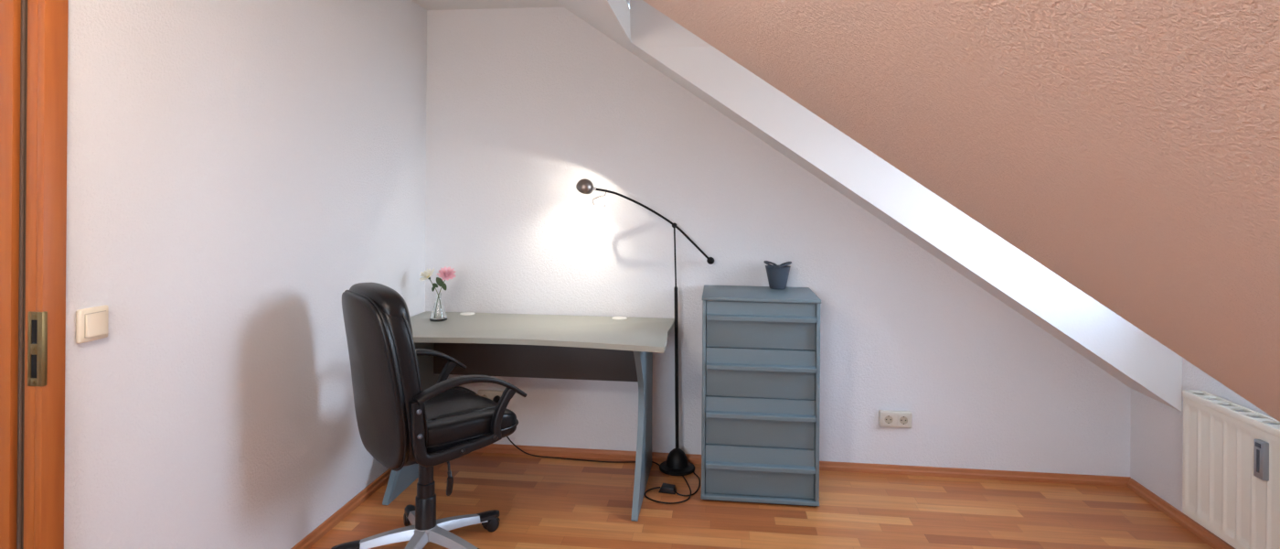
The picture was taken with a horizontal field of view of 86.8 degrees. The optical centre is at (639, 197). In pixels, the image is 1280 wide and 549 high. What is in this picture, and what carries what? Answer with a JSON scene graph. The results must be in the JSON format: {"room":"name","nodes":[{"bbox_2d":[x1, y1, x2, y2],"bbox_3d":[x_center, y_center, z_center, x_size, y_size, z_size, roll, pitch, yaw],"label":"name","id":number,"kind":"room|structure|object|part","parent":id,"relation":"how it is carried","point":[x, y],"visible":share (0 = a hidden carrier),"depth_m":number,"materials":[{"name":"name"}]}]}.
{"room":"home office","nodes":[
{"label":"home office","id":0,"kind":"room"},
{"bbox_2d":[64,0,426,548],"bbox_3d":[-1.482,0.162,1.025,0.120,2.292,5.090,0,0,7],"label":"wall","id":1,"kind":"structure","parent":0,"point":[235,168],"depth_m":2.14,"materials":[{"name":"white paint"}]},
{"bbox_2d":[0,0,68,548],"bbox_3d":[-1.492,0.280,0.723,0.217,2.056,1.757,0,0,3],"label":"door","id":2,"kind":"structure","parent":1,"relation":"in","point":[34,33],"depth_m":1.53,"materials":[{"name":"brown wood"}]},
{"bbox_3d":[-1.361,0.341,1.527,0.037,0.167,0.013,0,0,1],"label":"strike plate","id":3,"kind":"part","parent":2,"relation":"part of","materials":[{"name":"gold metal"}]},
{"bbox_2d":[75,304,108,343],"bbox_3d":[-1.337,0.309,1.657,0.023,0.082,0.080,0,0,7],"label":"light switch","id":4,"kind":"object","parent":1,"relation":"attached to","point":[91,323],"visible":1,"depth_m":1.64,"materials":[{"name":"beige plastic"}]},
{"bbox_2d":[290,468,391,548],"bbox_3d":[-1.424,1.288,1.009,0.016,0.041,5.074,0,0,7],"label":"baseboard","id":5,"kind":"structure","parent":1,"relation":"attached to","point":[324,528],"depth_m":2.76,"materials":[{"name":"brown wood"}]},
{"bbox_2d":[411,0,562,10],"bbox_3d":[-1.051,-1.005,0.975,0.729,0.050,5.090,0,0,7],"label":"ceiling","id":6,"kind":"structure","parent":0,"point":[428,5],"depth_m":3.42,"materials":[{"name":"white paint"}]},
{"bbox_2d":[309,451,1213,548],"bbox_3d":[-0.319,1.367,0.912,5.035,0.100,5.340,0,0,7],"label":"floor","id":7,"kind":"structure","parent":0,"point":[541,502],"depth_m":2.83,"materials":[{"name":"brown wood"}]},
{"bbox_2d":[330,282,526,548],"bbox_3d":[-0.775,0.806,2.487,0.605,1.014,0.607,0,0,-39],"label":"office chair","id":8,"kind":"object","parent":7,"relation":"on","point":[400,423],"visible":1,"depth_m":2.30,"materials":[{"name":"black leather"}]},
{"bbox_3d":[-0.917,1.228,2.440,0.235,0.067,0.060,0,0,-11],"label":"leg","id":9,"kind":"part","parent":8,"relation":"part of","materials":[{"name":"silver metal"}]},
{"bbox_3d":[-0.901,0.618,2.365,0.163,0.580,0.480,0,0,-39],"label":"backrest","id":10,"kind":"part","parent":8,"relation":"part of","materials":[{"name":"black leather"}]},
{"bbox_3d":[-0.849,1.229,2.587,0.060,0.067,0.235,0,0,-29],"label":"leg","id":11,"kind":"part","parent":8,"relation":"part of","materials":[{"name":"silver metal"}]},
{"bbox_3d":[-0.798,1.229,2.330,0.060,0.067,0.235,0,0,7],"label":"leg","id":12,"kind":"part","parent":8,"relation":"part of","materials":[{"name":"silver metal"}]},
{"bbox_3d":[-0.887,0.658,2.701,0.406,0.110,0.046,0,0,-39],"label":"armrest","id":13,"kind":"part","parent":8,"relation":"part of","materials":[{"name":"black plastic"}]},
{"bbox_3d":[-0.691,0.924,2.390,0.010,0.064,0.094,0,0,-39],"label":"lever","id":14,"kind":"part","parent":8,"relation":"part of","materials":[{"name":"black plastic"}]},
{"bbox_3d":[-0.657,1.230,2.410,0.235,0.067,0.060,0,0,25],"label":"leg","id":15,"kind":"part","parent":8,"relation":"part of","materials":[{"name":"silver metal"}]},
{"bbox_3d":[-0.689,1.230,2.568,0.060,0.067,0.235,0,0,43],"label":"leg","id":16,"kind":"part","parent":8,"relation":"part of","materials":[{"name":"silver metal"}]},
{"bbox_3d":[-0.723,0.817,2.513,0.430,0.117,0.464,0,0,-39],"label":"seat","id":17,"kind":"part","parent":8,"relation":"part of","materials":[{"name":"black leather"}]},
{"bbox_3d":[-0.570,0.660,2.314,0.406,0.110,0.046,0,0,-39],"label":"armrest","id":18,"kind":"part","parent":8,"relation":"part of","materials":[{"name":"black plastic"}]},
{"bbox_2d":[382,310,674,521],"bbox_3d":[-0.512,0.954,3.121,1.300,0.725,0.658,0,0,7],"label":"desk","id":19,"kind":"object","parent":7,"relation":"on","point":[618,348],"visible":0.81,"depth_m":3.21,"materials":[{"name":"grey laminate"}]},
{"bbox_3d":[-1.048,0.964,3.186,0.025,0.696,0.615,0,0,7],"label":"leg","id":20,"kind":"part","parent":19,"relation":"part of","materials":[{"name":"grey metal"}]},
{"bbox_2d":[429,292,447,320],"bbox_3d":[-0.974,0.527,3.271,0.082,0.130,0.082,0,0,7],"label":"vase","id":21,"kind":"object","parent":19,"relation":"on","point":[438,313],"visible":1,"depth_m":3.25,"materials":[{"name":"clear glass"}]},
{"bbox_2d":[419,267,437,293],"bbox_3d":[-1.022,0.460,3.269,0.115,0.239,0.072,0,0,26],"label":"flower","id":22,"kind":"object","parent":21,"relation":"in","point":[426,274],"visible":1,"depth_m":3.27,"materials":[{"name":"white plant"}]},
{"bbox_2d":[436,266,456,293],"bbox_3d":[-0.935,0.456,3.243,0.103,0.249,0.075,0,0,-13],"label":"flower","id":23,"kind":"object","parent":21,"relation":"in","point":[447,273],"visible":1,"depth_m":3.25,"materials":[{"name":"pink plant"}]},
{"bbox_3d":[-0.496,0.746,3.279,1.044,0.251,0.018,0,0,7],"label":"modesty panel","id":24,"kind":"part","parent":19,"relation":"part of","materials":[{"name":"grey laminate"}]},
{"bbox_3d":[0.015,0.972,3.061,0.025,0.696,0.615,0,0,7],"label":"leg","id":25,"kind":"part","parent":19,"relation":"part of","materials":[{"name":"grey metal"}]},
{"bbox_2d":[492,178,714,503],"bbox_3d":[-0.216,0.615,3.193,1.118,1.408,0.468,0,0,7],"label":"floor lamp","id":26,"kind":"object","parent":7,"relation":"on","point":[677,463],"visible":0.97,"depth_m":3.27,"materials":[{"name":"black metal"}]},
{"bbox_3d":[-0.262,-0.053,3.210,0.081,0.074,0.078,0,0,7],"label":"lamp shade","id":27,"kind":"part","parent":26,"relation":"part of","materials":[{"name":"silver metal"}]},
{"bbox_3d":[-0.194,1.175,3.319,1.071,0.287,0.384,0,0,31],"label":"power cord","id":28,"kind":"part","parent":26,"relation":"part of","materials":[{"name":"black plastic"}]},
{"bbox_3d":[0.061,0.130,3.261,0.584,0.352,0.031,0,0,-12],"label":"balance arm","id":29,"kind":"part","parent":26,"relation":"part of","materials":[{"name":"black metal"}]},
{"bbox_2d":[658,482,676,493],"bbox_3d":[0.124,1.305,3.040,0.078,0.030,0.044,0,0,14],"label":"switch","id":30,"kind":"object","parent":26,"relation":"attached to","point":[666,487],"depth_m":3.02,"materials":[{"name":"black plastic"}]},
{"bbox_2d":[700,284,821,506],"bbox_3d":[0.541,0.879,3.113,0.508,0.890,0.433,0,0,7],"label":"dresser","id":31,"kind":"object","parent":7,"relation":"on","point":[761,405],"visible":1,"depth_m":2.93,"materials":[{"name":"grey laminate"}]},
{"bbox_3d":[0.301,0.879,3.152,0.016,0.862,0.412,0,0,7],"label":"panel","id":32,"kind":"part","parent":31,"relation":"part of","materials":[{"name":"grey laminate"}]},
{"bbox_3d":[0.539,1.187,3.116,0.465,0.211,0.366,0,0,7],"label":"drawer","id":33,"kind":"part","parent":31,"relation":"part of","materials":[{"name":"grey laminate"}]},
{"bbox_3d":[0.539,1.305,3.121,0.504,0.018,0.416,0,0,7],"label":"panel","id":34,"kind":"part","parent":31,"relation":"part of","materials":[{"name":"grey laminate"}]},
{"bbox_3d":[0.541,0.974,3.116,0.465,0.208,0.366,0,0,7],"label":"drawer","id":35,"kind":"part","parent":31,"relation":"part of","materials":[{"name":"grey laminate"}]},
{"bbox_3d":[0.516,1.126,2.916,0.465,0.088,0.037,0,0,7],"label":"pull rail","id":36,"kind":"part","parent":31,"relation":"part of","materials":[{"name":"grey laminate"}]},
{"bbox_3d":[0.518,0.910,2.916,0.465,0.080,0.037,0,0,7],"label":"pull rail","id":37,"kind":"part","parent":31,"relation":"part of","materials":[{"name":"grey laminate"}]},
{"bbox_3d":[0.542,0.762,3.116,0.465,0.210,0.366,0,0,7],"label":"drawer","id":38,"kind":"part","parent":31,"relation":"part of","materials":[{"name":"grey laminate"}]},
{"bbox_3d":[0.519,0.699,2.916,0.465,0.084,0.037,0,0,7],"label":"pull rail","id":39,"kind":"part","parent":31,"relation":"part of","materials":[{"name":"grey laminate"}]},
{"bbox_3d":[0.544,0.553,3.116,0.465,0.201,0.366,0,0,7],"label":"drawer","id":40,"kind":"part","parent":31,"relation":"part of","materials":[{"name":"grey laminate"}]},
{"bbox_3d":[0.546,0.442,3.120,0.508,0.015,0.418,0,0,7],"label":"panel","id":41,"kind":"part","parent":31,"relation":"part of","materials":[{"name":"grey laminate"}]},
{"bbox_3d":[0.521,0.491,2.916,0.465,0.076,0.037,0,0,7],"label":"pull rail","id":42,"kind":"part","parent":31,"relation":"part of","materials":[{"name":"grey laminate"}]},
{"bbox_2d":[763,260,791,288],"bbox_3d":[0.660,0.370,3.245,0.133,0.131,0.125,0,0,15],"label":"bucket","id":43,"kind":"object","parent":31,"relation":"on","point":[777,275],"visible":1,"depth_m":3.21,"materials":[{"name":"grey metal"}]},
{"bbox_3d":[0.625,0.319,3.254,0.059,0.030,0.125,0,0,15],"label":"handle","id":44,"kind":"part","parent":43,"relation":"part of","materials":[{"name":"grey plastic"}]},
{"bbox_3d":[0.697,0.320,3.235,0.059,0.030,0.125,0,0,15],"label":"handle","id":45,"kind":"part","parent":43,"relation":"part of","materials":[{"name":"grey plastic"}]},
{"bbox_3d":[0.784,0.883,3.095,0.016,0.862,0.412,0,0,7],"label":"panel","id":46,"kind":"part","parent":31,"relation":"part of","materials":[{"name":"grey laminate"}]},
{"bbox_2d":[424,6,1130,476],"bbox_3d":[0.513,0.153,3.413,3.585,2.342,0.120,0,0,7],"label":"wall","id":47,"kind":"structure","parent":0,"point":[526,105],"depth_m":3.39,"materials":[{"name":"white paint"}]},
{"bbox_2d":[477,389,503,399],"bbox_3d":[-0.763,1.032,3.486,0.151,0.077,0.031,0,0,7],"label":"wall socket","id":48,"kind":"object","parent":47,"relation":"attached to","point":[487,393],"visible":0.31,"depth_m":3.48,"materials":[{"name":"beige plastic"}]},
{"bbox_2d":[472,443,1130,486],"bbox_3d":[0.571,1.304,3.337,3.435,0.041,0.016,0,0,7],"label":"baseboard","id":49,"kind":"structure","parent":47,"relation":"attached to","point":[656,456],"depth_m":3.26,"materials":[{"name":"brown wood"}]},
{"bbox_2d":[878,409,911,427],"bbox_3d":[1.228,1.064,3.252,0.151,0.077,0.031,0,0,7],"label":"wall socket","id":50,"kind":"object","parent":47,"relation":"attached to","point":[887,418],"visible":1,"depth_m":3.24,"materials":[{"name":"beige plastic"}]},
{"bbox_2d":[884,416,893,423],"bbox_3d":[1.192,1.064,3.243,0.039,0.039,0.003,0,0,7],"label":"socket","id":51,"kind":"object","parent":50,"relation":"on","point":[887,419],"depth_m":3.24,"materials":[{"name":"beige plastic"}]},
{"bbox_2d":[899,416,907,424],"bbox_3d":[1.260,1.064,3.235,0.039,0.039,0.003,0,0,7],"label":"socket","id":52,"kind":"object","parent":50,"relation":"on","point":[903,420],"depth_m":3.24,"materials":[{"name":"beige plastic"}]},
{"bbox_2d":[558,0,1182,411],"bbox_3d":[0.863,-0.115,2.607,2.706,1.980,1.400,0,0,7],"label":"ceiling","id":53,"kind":"structure","parent":0,"point":[994,274],"depth_m":2.94,"materials":[{"name":"white paint"}]},
{"bbox_2d":[626,0,1182,377],"bbox_3d":[1.165,-0.202,2.401,2.660,1.878,1.180,0,0,7],"label":"window reveal","id":54,"kind":"structure","parent":0,"point":[649,27],"depth_m":2.94,"materials":[{"name":"white paint"}]},
{"bbox_2d":[642,0,1279,421],"bbox_3d":[0.566,-0.117,0.080,2.706,1.980,3.690,0,0,7],"label":"ceiling","id":55,"kind":"structure","parent":0,"point":[1130,149],"depth_m":1.04,"materials":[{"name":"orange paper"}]},
{"bbox_2d":[1130,357,1276,546],"bbox_3d":[2.139,0.127,0.599,0.300,2.420,5.090,0,0,7],"label":"wall","id":56,"kind":"structure","parent":0,"point":[1156,427],"depth_m":2.91,"materials":[{"name":"white paint"}]},
{"bbox_2d":[1126,478,1235,548],"bbox_3d":[1.968,1.315,0.610,0.022,0.041,5.074,0,0,7],"label":"baseboard","id":57,"kind":"structure","parent":56,"relation":"attached to","point":[1204,534],"depth_m":2.78,"materials":[{"name":"brown wood"}]},
{"bbox_2d":[1182,389,1279,548],"bbox_3d":[2.110,0.987,2.225,0.124,0.476,0.847,0,0,7],"label":"radiator","id":58,"kind":"object","parent":56,"relation":"attached to","point":[1231,480],"visible":1,"depth_m":2.39,"materials":[{"name":"beige metal"}]},
{"bbox_2d":[1182,389,1279,437],"bbox_3d":[2.105,0.762,2.226,0.080,0.026,0.847,0,0,7],"label":"grille","id":59,"kind":"object","parent":58,"relation":"attached to","point":[1199,399],"depth_m":2.40,"materials":[{"name":"white metal"}]}
]}

